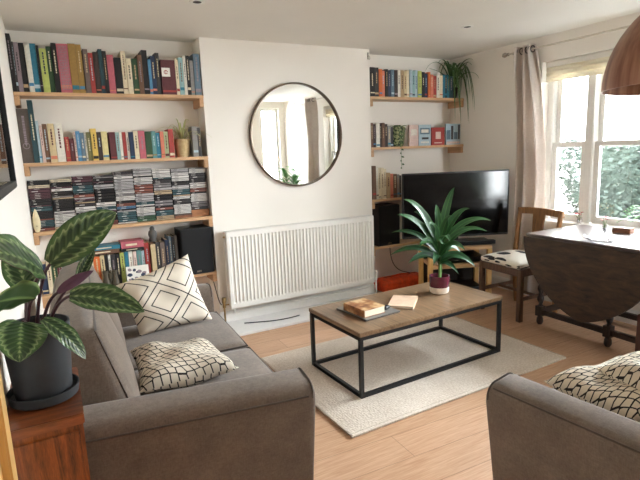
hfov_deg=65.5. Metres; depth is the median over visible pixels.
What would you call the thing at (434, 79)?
book
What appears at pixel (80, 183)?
case
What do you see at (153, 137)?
book
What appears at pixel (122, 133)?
book
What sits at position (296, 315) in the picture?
cable
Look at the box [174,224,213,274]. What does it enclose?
speaker
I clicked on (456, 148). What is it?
wall shelf
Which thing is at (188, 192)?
case
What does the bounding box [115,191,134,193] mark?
case
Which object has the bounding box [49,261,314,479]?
sofa
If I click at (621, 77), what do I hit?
pendant lamp
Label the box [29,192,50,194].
case
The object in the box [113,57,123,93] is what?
book
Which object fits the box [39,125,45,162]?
book
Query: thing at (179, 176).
case
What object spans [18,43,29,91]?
book
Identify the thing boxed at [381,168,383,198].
book
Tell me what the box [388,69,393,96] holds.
book
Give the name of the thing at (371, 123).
book
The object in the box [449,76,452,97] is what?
book
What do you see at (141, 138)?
book
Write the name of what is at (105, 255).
book
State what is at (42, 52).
book
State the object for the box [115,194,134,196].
case
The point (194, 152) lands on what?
book
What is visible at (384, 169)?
book
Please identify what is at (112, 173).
case
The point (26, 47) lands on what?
book
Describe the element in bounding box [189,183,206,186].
case
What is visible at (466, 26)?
recessed light
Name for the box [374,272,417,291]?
box
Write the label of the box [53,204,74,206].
case
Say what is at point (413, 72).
book
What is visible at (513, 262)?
dining chair
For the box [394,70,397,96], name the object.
book
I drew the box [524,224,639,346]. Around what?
table
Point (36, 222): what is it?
ornament
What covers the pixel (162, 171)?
case
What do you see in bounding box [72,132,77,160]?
book
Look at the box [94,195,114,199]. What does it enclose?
case
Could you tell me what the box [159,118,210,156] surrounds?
potted plant
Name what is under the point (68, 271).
cushion
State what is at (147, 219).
case
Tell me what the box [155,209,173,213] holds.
case
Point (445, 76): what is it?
book
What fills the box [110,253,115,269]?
book
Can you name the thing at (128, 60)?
book
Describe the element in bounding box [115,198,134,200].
case
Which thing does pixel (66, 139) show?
book
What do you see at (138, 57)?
book
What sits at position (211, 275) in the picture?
wall shelf
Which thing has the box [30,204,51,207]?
case
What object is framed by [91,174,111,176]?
case
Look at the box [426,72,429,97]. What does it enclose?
book
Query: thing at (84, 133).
book
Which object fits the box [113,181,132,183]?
case
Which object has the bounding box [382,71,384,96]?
book
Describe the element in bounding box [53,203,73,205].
case
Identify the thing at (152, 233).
ornament
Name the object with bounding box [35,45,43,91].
book
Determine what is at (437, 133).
book
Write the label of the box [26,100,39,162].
book
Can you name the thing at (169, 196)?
case
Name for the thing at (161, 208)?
case
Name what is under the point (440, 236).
dracaena
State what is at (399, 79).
book
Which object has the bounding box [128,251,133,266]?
book
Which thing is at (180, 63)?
book
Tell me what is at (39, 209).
case
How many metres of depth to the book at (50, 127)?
3.43 m
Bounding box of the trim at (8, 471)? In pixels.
[0,370,17,479]
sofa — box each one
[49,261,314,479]
[486,372,639,479]
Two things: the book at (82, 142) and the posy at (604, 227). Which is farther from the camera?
the posy at (604, 227)
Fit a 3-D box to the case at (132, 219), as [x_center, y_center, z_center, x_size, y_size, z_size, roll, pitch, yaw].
[-1.488,-0.159,3.838,0.134,0.022,0.125,-8,11,-28]
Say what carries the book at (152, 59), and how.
on the wall shelf at (198, 102)
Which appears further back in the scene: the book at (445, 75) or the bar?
the book at (445, 75)
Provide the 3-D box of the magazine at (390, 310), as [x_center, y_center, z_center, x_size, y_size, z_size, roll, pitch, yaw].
[0.303,0.443,3.152,0.272,0.009,0.304,-9,12,-33]
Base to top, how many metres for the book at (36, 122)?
0.280 m
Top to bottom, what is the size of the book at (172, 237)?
0.320 m
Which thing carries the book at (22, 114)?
on the wall shelf at (202, 160)
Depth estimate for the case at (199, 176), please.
3.99 m
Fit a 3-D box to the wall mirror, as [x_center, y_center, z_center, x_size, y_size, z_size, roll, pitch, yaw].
[-0.192,-0.901,4.277,0.874,0.874,0.032,-8,11,-28]
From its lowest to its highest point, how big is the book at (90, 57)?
0.272 m
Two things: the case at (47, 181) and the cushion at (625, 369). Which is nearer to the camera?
the cushion at (625, 369)
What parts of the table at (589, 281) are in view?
leg, gate leg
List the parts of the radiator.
panel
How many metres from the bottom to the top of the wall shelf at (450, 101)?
0.088 m
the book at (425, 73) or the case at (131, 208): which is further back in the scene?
the book at (425, 73)
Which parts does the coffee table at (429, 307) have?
leg, leg, frame, frame, leg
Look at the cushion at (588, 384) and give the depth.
1.72 m
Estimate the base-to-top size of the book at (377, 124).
0.222 m
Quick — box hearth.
[227,293,375,335]
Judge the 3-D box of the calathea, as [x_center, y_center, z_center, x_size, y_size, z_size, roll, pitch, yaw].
[-0.562,0.160,1.122,0.306,0.432,0.401,-8,11,-28]
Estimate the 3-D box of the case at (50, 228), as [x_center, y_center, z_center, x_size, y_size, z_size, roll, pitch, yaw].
[-1.981,-0.083,3.579,0.134,0.022,0.125,-8,11,-28]
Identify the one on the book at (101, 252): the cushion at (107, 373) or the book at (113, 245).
the book at (113, 245)
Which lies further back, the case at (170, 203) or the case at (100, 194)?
the case at (170, 203)
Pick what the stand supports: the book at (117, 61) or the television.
the television
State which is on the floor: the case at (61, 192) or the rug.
the rug
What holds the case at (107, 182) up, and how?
on the case at (99, 185)
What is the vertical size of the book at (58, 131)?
0.261 m
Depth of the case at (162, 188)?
3.87 m
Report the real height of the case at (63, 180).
0.010 m
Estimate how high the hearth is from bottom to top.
0.022 m
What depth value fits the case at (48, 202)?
3.49 m
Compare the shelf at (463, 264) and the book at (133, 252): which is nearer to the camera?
the book at (133, 252)
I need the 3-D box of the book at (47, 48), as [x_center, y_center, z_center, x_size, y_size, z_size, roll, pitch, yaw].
[-1.859,-1.165,3.437,0.031,0.300,0.140,-8,11,-28]
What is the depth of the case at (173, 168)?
3.93 m
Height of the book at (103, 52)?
0.289 m
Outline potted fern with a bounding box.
[618,205,639,221]
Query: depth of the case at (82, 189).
3.61 m
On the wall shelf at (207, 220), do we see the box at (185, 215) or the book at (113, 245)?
the box at (185, 215)
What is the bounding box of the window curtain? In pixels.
[509,44,545,293]
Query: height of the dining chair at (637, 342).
0.869 m
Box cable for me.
[244,315,299,323]
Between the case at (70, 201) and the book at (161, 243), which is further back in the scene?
the book at (161, 243)
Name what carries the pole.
attached to the wall at (488, 136)
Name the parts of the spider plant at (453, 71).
pot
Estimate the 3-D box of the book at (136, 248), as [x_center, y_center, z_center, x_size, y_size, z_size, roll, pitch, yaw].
[-1.472,0.062,3.888,0.162,0.024,0.137,-8,11,-28]
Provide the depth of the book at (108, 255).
3.77 m
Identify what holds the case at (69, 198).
on the case at (52, 200)
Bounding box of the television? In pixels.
[401,169,509,245]
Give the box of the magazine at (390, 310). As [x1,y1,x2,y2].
[336,306,399,320]
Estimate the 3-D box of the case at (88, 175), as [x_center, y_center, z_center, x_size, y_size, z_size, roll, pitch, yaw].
[-1.749,-0.463,3.646,0.134,0.010,0.125,-8,11,-28]
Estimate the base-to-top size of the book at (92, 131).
0.224 m
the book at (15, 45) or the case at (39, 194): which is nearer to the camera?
the book at (15, 45)
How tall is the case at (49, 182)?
0.010 m
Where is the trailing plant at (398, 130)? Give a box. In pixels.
[392,125,405,168]
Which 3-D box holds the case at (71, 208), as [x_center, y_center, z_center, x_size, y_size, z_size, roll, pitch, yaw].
[-1.863,-0.227,3.622,0.134,0.022,0.125,-8,11,-28]
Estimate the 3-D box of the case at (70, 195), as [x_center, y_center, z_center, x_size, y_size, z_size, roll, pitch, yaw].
[-1.865,-0.317,3.604,0.134,0.010,0.125,-8,11,-28]
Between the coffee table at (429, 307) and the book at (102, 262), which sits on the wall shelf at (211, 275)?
the book at (102, 262)
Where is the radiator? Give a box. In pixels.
[222,215,377,321]
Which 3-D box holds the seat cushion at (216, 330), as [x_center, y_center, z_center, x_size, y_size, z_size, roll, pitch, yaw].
[-0.814,0.606,2.712,0.724,0.209,0.657,-7,11,-25]
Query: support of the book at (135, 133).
on the wall shelf at (202, 160)
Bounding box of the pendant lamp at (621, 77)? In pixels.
[601,16,639,95]
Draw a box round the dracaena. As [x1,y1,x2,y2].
[391,187,490,293]
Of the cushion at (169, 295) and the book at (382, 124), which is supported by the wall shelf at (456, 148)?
the book at (382, 124)
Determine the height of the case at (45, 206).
0.010 m
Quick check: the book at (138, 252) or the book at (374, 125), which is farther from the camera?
the book at (374, 125)
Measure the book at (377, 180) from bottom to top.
0.310 m
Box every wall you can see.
[0,15,44,406]
[5,30,449,313]
[192,37,373,313]
[449,12,639,311]
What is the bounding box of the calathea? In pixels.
[0,209,144,410]
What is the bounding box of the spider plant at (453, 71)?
[425,59,478,118]
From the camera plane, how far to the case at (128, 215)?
3.78 m
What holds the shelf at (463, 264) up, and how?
attached to the stand
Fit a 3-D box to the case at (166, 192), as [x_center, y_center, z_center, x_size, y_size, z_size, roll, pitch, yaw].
[-1.250,-0.374,3.934,0.134,0.022,0.125,-8,11,-28]
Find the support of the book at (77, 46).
on the wall shelf at (198, 102)
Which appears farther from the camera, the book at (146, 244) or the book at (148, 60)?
the book at (146, 244)
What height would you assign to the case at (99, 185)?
0.022 m
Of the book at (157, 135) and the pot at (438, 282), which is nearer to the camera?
the pot at (438, 282)
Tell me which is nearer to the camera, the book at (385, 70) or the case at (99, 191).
the case at (99, 191)
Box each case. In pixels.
[27,179,48,182]
[27,181,48,183]
[27,186,49,188]
[28,182,49,185]
[28,184,49,186]
[28,188,49,189]
[28,189,50,193]
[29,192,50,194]
[29,194,50,196]
[29,195,50,197]
[29,198,50,200]
[30,197,50,199]
[30,199,51,202]
[30,201,51,205]
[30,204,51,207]
[31,206,51,208]
[31,207,52,211]
[33,227,54,231]
[50,178,70,180]
[50,180,70,182]
[50,183,70,185]
[51,181,71,183]
[51,184,71,186]
[51,186,71,188]
[51,188,72,191]
[51,191,72,194]
[52,194,72,196]
[52,195,72,197]
[52,200,72,202]
[53,198,73,200]
[53,201,73,203]
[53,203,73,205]
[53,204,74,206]
[53,206,73,208]
[54,207,74,211]
[54,210,74,212]
[54,213,74,215]
[55,212,75,214]
[55,220,66,223]
[71,175,91,177]
[71,177,92,179]
[71,179,92,182]
[71,182,92,185]
[72,185,92,186]
[72,186,92,188]
[72,188,92,191]
[73,191,93,193]
[73,192,93,194]
[73,194,93,197]
[74,197,94,199]
[74,198,94,200]
[74,201,94,203]
[74,206,95,209]
[75,203,95,206]
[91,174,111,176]
[92,176,112,178]
[92,178,112,181]
[93,182,112,184]
[93,184,113,187]
[93,188,113,190]
[93,190,113,193]
[94,192,114,196]
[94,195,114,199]
[95,200,114,202]
[95,206,115,208]
[96,201,115,205]
[111,171,131,172]
[112,173,132,174]
[112,174,132,175]
[113,175,132,178]
[113,178,132,181]
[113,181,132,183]
[113,184,132,186]
[114,187,132,189]
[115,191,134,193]
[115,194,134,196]
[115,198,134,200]
[116,201,134,203]
[116,208,135,210]
[117,214,136,217]
[117,218,136,221]
[118,221,136,223]
[130,170,150,173]
[131,168,151,170]
[133,181,151,184]
[133,185,152,188]
[134,188,152,191]
[135,192,153,196]
[135,197,153,200]
[136,212,155,216]
[137,218,155,221]
[151,170,169,173]
[153,184,170,187]
[153,187,171,190]
[154,191,171,194]
[154,195,171,198]
[154,199,172,203]
[154,202,172,206]
[155,206,172,210]
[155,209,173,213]
[170,168,187,169]
[170,175,188,178]
[171,182,188,185]
[172,191,189,194]
[173,199,190,203]
[189,175,205,178]
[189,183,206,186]
[190,189,206,192]
[190,200,207,204]
[191,206,207,209]
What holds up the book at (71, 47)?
on the wall shelf at (198, 102)
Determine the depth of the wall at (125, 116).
3.93 m
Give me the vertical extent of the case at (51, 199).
0.010 m
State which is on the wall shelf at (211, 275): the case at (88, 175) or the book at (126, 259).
the book at (126, 259)
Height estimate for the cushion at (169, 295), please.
0.375 m
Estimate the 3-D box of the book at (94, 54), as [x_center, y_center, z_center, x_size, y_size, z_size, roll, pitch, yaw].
[-1.601,-1.187,3.564,0.033,0.280,0.135,-8,11,-28]
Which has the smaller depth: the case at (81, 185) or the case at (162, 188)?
the case at (81, 185)
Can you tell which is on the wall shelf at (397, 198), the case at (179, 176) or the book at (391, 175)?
the book at (391, 175)
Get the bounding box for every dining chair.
[479,207,564,322]
[635,314,639,350]
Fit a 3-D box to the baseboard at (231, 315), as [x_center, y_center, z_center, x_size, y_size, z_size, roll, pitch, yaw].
[-0.150,0.573,4.542,1.557,0.112,0.016,-8,11,-28]
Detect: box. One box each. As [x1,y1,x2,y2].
[174,213,191,218]
[191,209,208,216]
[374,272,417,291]
[448,251,481,262]
[612,226,634,233]
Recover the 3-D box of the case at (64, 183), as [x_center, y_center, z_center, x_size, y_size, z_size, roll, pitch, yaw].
[-1.869,-0.403,3.588,0.134,0.010,0.125,-8,11,-28]
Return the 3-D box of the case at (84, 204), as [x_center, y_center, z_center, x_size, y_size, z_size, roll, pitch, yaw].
[-1.737,-0.265,3.683,0.134,0.022,0.125,-8,11,-28]
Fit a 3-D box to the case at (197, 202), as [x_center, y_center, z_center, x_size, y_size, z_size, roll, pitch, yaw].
[-1.001,-0.311,4.081,0.134,0.022,0.125,-8,11,-28]
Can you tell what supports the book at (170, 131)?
on the wall shelf at (202, 160)
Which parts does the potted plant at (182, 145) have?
pot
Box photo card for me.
[126,264,148,281]
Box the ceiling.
[0,0,639,59]
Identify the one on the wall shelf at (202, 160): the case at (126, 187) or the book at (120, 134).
the book at (120, 134)
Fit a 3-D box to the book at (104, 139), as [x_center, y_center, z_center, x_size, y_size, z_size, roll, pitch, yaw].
[-1.582,-0.689,3.653,0.040,0.203,0.121,-8,11,-28]
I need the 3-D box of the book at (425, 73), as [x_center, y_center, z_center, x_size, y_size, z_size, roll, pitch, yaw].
[1.012,-1.525,4.943,0.034,0.229,0.127,-8,11,-28]
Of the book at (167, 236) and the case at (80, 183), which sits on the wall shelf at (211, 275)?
the book at (167, 236)
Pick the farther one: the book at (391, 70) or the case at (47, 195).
the book at (391, 70)
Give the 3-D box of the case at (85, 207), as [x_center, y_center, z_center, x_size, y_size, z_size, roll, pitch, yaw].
[-1.740,-0.242,3.686,0.134,0.022,0.125,-8,11,-28]
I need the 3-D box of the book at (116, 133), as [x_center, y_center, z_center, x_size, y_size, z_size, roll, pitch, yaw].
[-1.506,-0.696,3.696,0.024,0.196,0.128,-8,11,-28]
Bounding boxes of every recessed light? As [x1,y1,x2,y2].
[189,0,204,4]
[461,25,473,28]
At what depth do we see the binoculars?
3.74 m
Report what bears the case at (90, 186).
on the case at (82, 189)
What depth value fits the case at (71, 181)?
3.53 m
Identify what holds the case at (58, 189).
on the case at (61, 192)
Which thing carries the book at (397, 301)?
on the coffee table at (429, 307)
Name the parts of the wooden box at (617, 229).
lid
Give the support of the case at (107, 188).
on the case at (99, 191)
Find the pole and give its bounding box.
[502,25,629,57]
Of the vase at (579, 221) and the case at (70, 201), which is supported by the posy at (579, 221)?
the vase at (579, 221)
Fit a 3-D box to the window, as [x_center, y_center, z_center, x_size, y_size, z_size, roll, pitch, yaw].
[2.503,-0.711,3.524,0.235,1.394,2.200,-8,11,-28]
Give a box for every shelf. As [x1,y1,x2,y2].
[13,92,203,108]
[23,156,208,175]
[33,215,212,245]
[42,270,216,308]
[370,96,463,108]
[371,144,462,156]
[372,195,401,208]
[374,239,419,255]
[424,259,478,269]
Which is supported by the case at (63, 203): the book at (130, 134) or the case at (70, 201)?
the case at (70, 201)
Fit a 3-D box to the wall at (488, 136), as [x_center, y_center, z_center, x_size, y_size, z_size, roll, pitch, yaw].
[2.639,-0.452,3.444,0.250,2.303,4.702,-8,11,-28]
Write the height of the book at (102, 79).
0.301 m
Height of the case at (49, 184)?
0.010 m
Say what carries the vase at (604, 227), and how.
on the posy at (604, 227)
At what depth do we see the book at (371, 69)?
4.59 m
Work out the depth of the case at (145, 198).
3.82 m
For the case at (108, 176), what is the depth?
3.66 m
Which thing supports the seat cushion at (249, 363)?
on the sofa at (251, 421)
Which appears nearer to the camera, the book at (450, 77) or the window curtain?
the window curtain
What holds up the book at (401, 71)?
on the wall shelf at (450, 101)
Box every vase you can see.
[577,217,582,223]
[601,223,607,230]
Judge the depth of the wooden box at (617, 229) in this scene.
3.59 m
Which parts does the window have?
frame, sash, sash, sill, sash, sash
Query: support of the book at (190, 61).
on the wall shelf at (198, 102)
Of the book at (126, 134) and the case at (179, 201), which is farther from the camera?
the case at (179, 201)
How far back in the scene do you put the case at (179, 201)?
3.96 m
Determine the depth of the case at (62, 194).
3.55 m
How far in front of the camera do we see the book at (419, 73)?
4.85 m
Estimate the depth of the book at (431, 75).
4.91 m
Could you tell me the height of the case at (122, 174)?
0.010 m
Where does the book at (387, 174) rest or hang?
on the wall shelf at (397, 198)
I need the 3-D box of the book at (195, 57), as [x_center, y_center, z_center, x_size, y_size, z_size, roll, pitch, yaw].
[-0.980,-1.283,3.898,0.047,0.305,0.147,-8,11,-28]
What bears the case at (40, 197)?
on the case at (48, 198)
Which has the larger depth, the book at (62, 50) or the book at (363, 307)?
the book at (62, 50)
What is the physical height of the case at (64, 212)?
0.010 m
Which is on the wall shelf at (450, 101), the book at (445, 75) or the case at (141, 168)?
the book at (445, 75)
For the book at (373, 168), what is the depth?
4.75 m
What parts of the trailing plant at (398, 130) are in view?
pot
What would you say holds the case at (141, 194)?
on the case
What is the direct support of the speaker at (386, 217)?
on the wall shelf at (403, 242)
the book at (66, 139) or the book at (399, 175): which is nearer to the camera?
the book at (66, 139)
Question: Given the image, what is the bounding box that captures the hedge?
[558,138,639,219]
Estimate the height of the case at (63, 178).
0.010 m
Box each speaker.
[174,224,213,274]
[372,203,399,246]
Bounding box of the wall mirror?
[249,82,341,185]
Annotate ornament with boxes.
[32,209,40,231]
[148,226,156,241]
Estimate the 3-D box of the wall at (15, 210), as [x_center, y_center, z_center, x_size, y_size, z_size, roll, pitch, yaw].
[-1.065,0.038,1.496,0.200,2.303,4.702,-8,11,-28]
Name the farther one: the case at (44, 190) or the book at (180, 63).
the book at (180, 63)
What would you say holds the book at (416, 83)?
on the wall shelf at (450, 101)
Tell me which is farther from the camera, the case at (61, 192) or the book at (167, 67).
the book at (167, 67)
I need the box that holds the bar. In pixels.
[457,239,495,245]
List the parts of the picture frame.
glass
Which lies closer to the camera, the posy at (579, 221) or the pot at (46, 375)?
the pot at (46, 375)
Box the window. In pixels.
[545,74,639,230]
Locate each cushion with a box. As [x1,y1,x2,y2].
[55,261,126,348]
[55,293,140,405]
[116,254,211,335]
[122,312,247,369]
[130,338,238,392]
[135,348,271,395]
[544,355,639,422]
[597,351,639,390]
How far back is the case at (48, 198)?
3.49 m
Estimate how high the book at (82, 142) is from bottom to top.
0.196 m
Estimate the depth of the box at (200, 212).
4.04 m
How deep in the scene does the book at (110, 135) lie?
3.62 m
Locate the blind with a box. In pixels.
[546,50,612,82]
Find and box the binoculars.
[102,269,119,285]
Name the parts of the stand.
post, post, panel, post, post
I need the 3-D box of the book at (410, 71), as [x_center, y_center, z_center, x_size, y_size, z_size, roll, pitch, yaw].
[0.846,-1.514,4.846,0.033,0.254,0.130,-8,11,-28]
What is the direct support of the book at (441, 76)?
on the wall shelf at (450, 101)
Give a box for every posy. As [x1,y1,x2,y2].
[573,212,582,223]
[601,216,608,230]
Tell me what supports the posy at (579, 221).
on the window
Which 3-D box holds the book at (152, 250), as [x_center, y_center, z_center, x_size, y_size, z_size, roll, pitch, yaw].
[-1.330,0.160,3.965,0.035,0.275,0.134,-8,11,-28]
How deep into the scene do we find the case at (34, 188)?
3.47 m
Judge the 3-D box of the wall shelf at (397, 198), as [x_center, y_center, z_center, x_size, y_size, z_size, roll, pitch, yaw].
[0.725,-0.388,4.991,0.618,0.088,0.208,-8,11,-28]
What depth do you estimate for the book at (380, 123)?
4.72 m
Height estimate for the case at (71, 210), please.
0.010 m
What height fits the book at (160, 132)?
0.197 m
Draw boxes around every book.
[5,33,16,91]
[10,41,19,91]
[13,42,23,91]
[16,109,34,162]
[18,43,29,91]
[24,45,34,91]
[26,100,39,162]
[29,43,40,91]
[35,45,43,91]
[35,121,42,162]
[39,48,50,91]
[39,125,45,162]
[42,124,50,161]
[42,262,48,294]
[45,46,55,91]
[45,260,53,293]
[47,124,57,161]
[50,43,61,92]
[51,265,57,282]
[54,124,65,161]
[56,43,72,92]
[64,137,71,161]
[67,43,79,92]
[69,138,75,160]
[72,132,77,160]
[75,44,85,92]
[75,131,82,160]
[79,133,86,160]
[81,49,91,92]
[83,132,88,160]
[85,132,92,160]
[87,53,96,92]
[89,129,98,160]
[92,52,101,92]
[93,255,101,279]
[95,242,120,250]
[95,248,119,254]
[96,49,105,92]
[96,132,103,159]
[99,255,105,281]
[101,131,109,159]
[102,51,109,92]
[103,254,108,272]
[106,55,116,93]
[107,132,117,159]
[107,254,111,283]
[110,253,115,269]
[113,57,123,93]
[114,253,121,282]
[115,132,120,159]
[117,51,128,93]
[118,132,123,158]
[119,238,143,248]
[119,251,126,282]
[120,247,143,251]
[121,132,127,158]
[124,252,128,278]
[125,133,130,158]
[126,58,133,93]
[127,132,135,158]
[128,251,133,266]
[131,58,139,93]
[132,131,139,158]
[132,251,136,265]
[134,55,144,93]
[136,250,141,265]
[137,131,146,158]
[138,50,149,93]
[141,250,144,264]
[144,131,152,157]
[144,240,150,272]
[147,56,157,93]
[147,59,152,93]
[149,242,157,271]
[151,131,156,157]
[152,53,161,93]
[153,241,161,268]
[155,133,161,157]
[156,131,164,157]
[157,240,166,266]
[159,60,176,94]
[161,237,169,264]
[163,132,169,157]
[164,129,174,157]
[164,234,172,263]
[169,234,175,261]
[170,233,178,259]
[174,59,179,94]
[176,58,184,94]
[180,56,187,94]
[185,56,191,94]
[188,126,198,156]
[189,54,201,94]
[189,60,194,94]
[197,127,201,155]
[344,298,384,317]
[369,67,374,95]
[371,123,373,146]
[371,124,375,147]
[371,166,375,199]
[374,67,378,95]
[374,123,379,146]
[376,167,378,198]
[378,69,381,96]
[378,168,380,198]
[380,123,381,146]
[381,123,384,146]
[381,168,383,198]
[382,69,387,96]
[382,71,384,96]
[384,169,385,198]
[385,124,387,146]
[386,173,389,197]
[387,126,390,146]
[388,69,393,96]
[388,71,390,96]
[388,295,417,308]
[390,174,392,197]
[391,127,392,146]
[393,174,396,197]
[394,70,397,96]
[397,174,399,196]
[398,70,400,96]
[399,175,400,196]
[400,70,403,96]
[404,70,408,96]
[404,72,406,96]
[408,125,417,145]
[409,70,412,96]
[412,71,414,96]
[413,70,417,96]
[417,71,421,96]
[418,125,430,145]
[422,72,424,96]
[425,73,426,96]
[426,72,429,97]
[430,74,433,97]
[431,127,444,144]
[433,76,435,97]
[434,74,439,97]
[440,75,442,97]
[443,75,444,97]
[445,75,448,97]
[445,76,446,97]
[445,124,459,144]
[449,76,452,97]
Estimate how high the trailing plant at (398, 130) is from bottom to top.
0.418 m
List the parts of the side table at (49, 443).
door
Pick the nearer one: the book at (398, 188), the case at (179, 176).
the case at (179, 176)
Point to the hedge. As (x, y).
(619, 191)
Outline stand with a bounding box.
[418,242,491,292]
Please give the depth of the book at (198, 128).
3.91 m
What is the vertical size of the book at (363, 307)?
0.046 m
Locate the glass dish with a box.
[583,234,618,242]
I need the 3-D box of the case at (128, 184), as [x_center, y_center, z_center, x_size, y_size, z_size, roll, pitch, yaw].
[-1.500,-0.417,3.788,0.134,0.010,0.125,-8,11,-28]
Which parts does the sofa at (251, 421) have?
frame, arm, arm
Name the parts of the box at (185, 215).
lid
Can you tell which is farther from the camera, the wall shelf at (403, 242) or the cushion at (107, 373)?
the wall shelf at (403, 242)
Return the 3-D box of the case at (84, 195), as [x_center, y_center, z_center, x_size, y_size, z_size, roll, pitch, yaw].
[-1.742,-0.328,3.671,0.134,0.022,0.125,-8,11,-28]
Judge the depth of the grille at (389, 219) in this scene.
4.87 m
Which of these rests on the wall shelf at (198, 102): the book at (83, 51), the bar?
the book at (83, 51)
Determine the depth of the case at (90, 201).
3.63 m
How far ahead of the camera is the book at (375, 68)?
4.61 m
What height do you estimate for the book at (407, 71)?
0.251 m
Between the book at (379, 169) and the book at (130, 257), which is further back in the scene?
the book at (379, 169)
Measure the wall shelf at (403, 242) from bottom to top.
0.088 m
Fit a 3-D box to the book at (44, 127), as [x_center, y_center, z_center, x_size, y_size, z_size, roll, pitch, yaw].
[-1.912,-0.674,3.480,0.029,0.259,0.137,-8,11,-28]
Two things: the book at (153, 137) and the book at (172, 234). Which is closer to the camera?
the book at (153, 137)
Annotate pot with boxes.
[4,314,72,400]
[429,273,449,293]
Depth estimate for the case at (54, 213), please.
3.57 m
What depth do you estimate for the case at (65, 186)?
3.54 m
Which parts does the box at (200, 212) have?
lid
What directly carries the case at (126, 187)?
on the case
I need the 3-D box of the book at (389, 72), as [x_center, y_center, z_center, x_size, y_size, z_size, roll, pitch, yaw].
[0.621,-1.478,4.739,0.031,0.237,0.140,-8,11,-28]
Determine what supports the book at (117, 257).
on the wall shelf at (211, 275)
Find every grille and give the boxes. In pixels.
[223,215,372,232]
[379,205,399,245]
[459,240,494,244]
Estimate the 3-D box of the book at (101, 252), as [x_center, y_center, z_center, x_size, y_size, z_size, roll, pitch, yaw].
[-1.649,0.082,3.794,0.210,0.032,0.137,-8,11,-28]
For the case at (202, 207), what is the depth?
4.03 m
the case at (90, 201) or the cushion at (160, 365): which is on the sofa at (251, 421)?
the cushion at (160, 365)
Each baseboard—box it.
[220,283,374,321]
[377,269,417,277]
[485,273,639,325]
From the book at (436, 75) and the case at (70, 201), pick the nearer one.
the case at (70, 201)
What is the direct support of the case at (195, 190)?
on the case
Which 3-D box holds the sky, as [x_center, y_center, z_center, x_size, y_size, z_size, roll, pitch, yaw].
[4.285,-1.524,7.258,5.400,3.850,0.240,-8,11,-28]
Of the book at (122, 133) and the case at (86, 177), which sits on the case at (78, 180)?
the case at (86, 177)
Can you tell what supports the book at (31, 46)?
on the wall shelf at (198, 102)
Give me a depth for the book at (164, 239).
3.94 m
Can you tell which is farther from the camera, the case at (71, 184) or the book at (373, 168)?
the book at (373, 168)
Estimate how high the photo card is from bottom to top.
0.124 m
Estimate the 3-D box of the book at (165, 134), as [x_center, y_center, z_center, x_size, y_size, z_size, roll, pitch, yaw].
[-1.200,-0.736,3.854,0.031,0.196,0.122,-8,11,-28]
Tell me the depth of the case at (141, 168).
3.80 m
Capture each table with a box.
[7,367,90,479]
[309,282,502,398]
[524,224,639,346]
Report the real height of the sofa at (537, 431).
0.896 m
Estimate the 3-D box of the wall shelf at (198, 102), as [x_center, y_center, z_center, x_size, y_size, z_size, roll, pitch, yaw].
[-1.511,-1.022,3.669,1.270,0.088,0.208,-8,11,-28]
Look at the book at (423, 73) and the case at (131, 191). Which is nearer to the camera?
the case at (131, 191)
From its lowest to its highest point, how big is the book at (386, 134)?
0.213 m
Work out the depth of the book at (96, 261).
3.73 m
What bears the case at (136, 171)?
on the case
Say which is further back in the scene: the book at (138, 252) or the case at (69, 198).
the book at (138, 252)
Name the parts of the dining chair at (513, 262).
leg, seat rail, leg, leg, rail, leg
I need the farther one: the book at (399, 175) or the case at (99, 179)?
the book at (399, 175)
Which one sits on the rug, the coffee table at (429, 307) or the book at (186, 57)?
the coffee table at (429, 307)
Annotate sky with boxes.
[557,76,639,213]
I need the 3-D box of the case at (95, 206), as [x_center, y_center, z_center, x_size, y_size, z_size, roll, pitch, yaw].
[-1.617,-0.252,3.751,0.134,0.010,0.125,-8,11,-28]
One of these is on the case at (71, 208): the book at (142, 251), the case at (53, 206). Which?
the case at (53, 206)
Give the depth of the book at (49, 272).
3.59 m
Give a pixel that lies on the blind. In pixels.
(592, 64)
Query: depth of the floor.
2.58 m
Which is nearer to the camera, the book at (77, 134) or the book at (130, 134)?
the book at (77, 134)
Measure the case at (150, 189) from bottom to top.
0.022 m
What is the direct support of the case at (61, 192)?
on the case at (62, 194)
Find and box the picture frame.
[0,69,16,199]
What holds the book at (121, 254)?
on the wall shelf at (211, 275)
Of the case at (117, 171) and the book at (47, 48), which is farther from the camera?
the case at (117, 171)
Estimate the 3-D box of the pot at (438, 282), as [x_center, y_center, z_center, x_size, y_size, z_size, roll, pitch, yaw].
[0.833,0.306,3.478,0.138,0.124,0.138,-8,11,-28]
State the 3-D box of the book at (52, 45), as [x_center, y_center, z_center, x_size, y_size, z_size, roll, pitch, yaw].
[-1.832,-1.180,3.451,0.032,0.323,0.159,-8,11,-28]
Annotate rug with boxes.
[261,316,565,437]
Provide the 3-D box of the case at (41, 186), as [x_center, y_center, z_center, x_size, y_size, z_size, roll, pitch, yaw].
[-1.992,-0.375,3.525,0.134,0.010,0.125,-8,11,-28]
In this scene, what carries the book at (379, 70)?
on the wall shelf at (450, 101)
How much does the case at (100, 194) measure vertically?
0.022 m
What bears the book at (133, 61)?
on the wall shelf at (198, 102)
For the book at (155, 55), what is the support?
on the wall shelf at (198, 102)
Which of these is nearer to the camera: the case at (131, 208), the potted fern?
the potted fern
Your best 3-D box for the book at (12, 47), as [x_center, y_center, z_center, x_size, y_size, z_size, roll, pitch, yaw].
[-2.042,-1.149,3.341,0.012,0.317,0.155,-8,11,-28]
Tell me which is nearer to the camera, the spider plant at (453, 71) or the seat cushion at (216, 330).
the seat cushion at (216, 330)
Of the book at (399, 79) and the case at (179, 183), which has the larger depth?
the book at (399, 79)
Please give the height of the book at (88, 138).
0.201 m
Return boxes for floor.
[240,283,636,479]
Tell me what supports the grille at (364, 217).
attached to the radiator

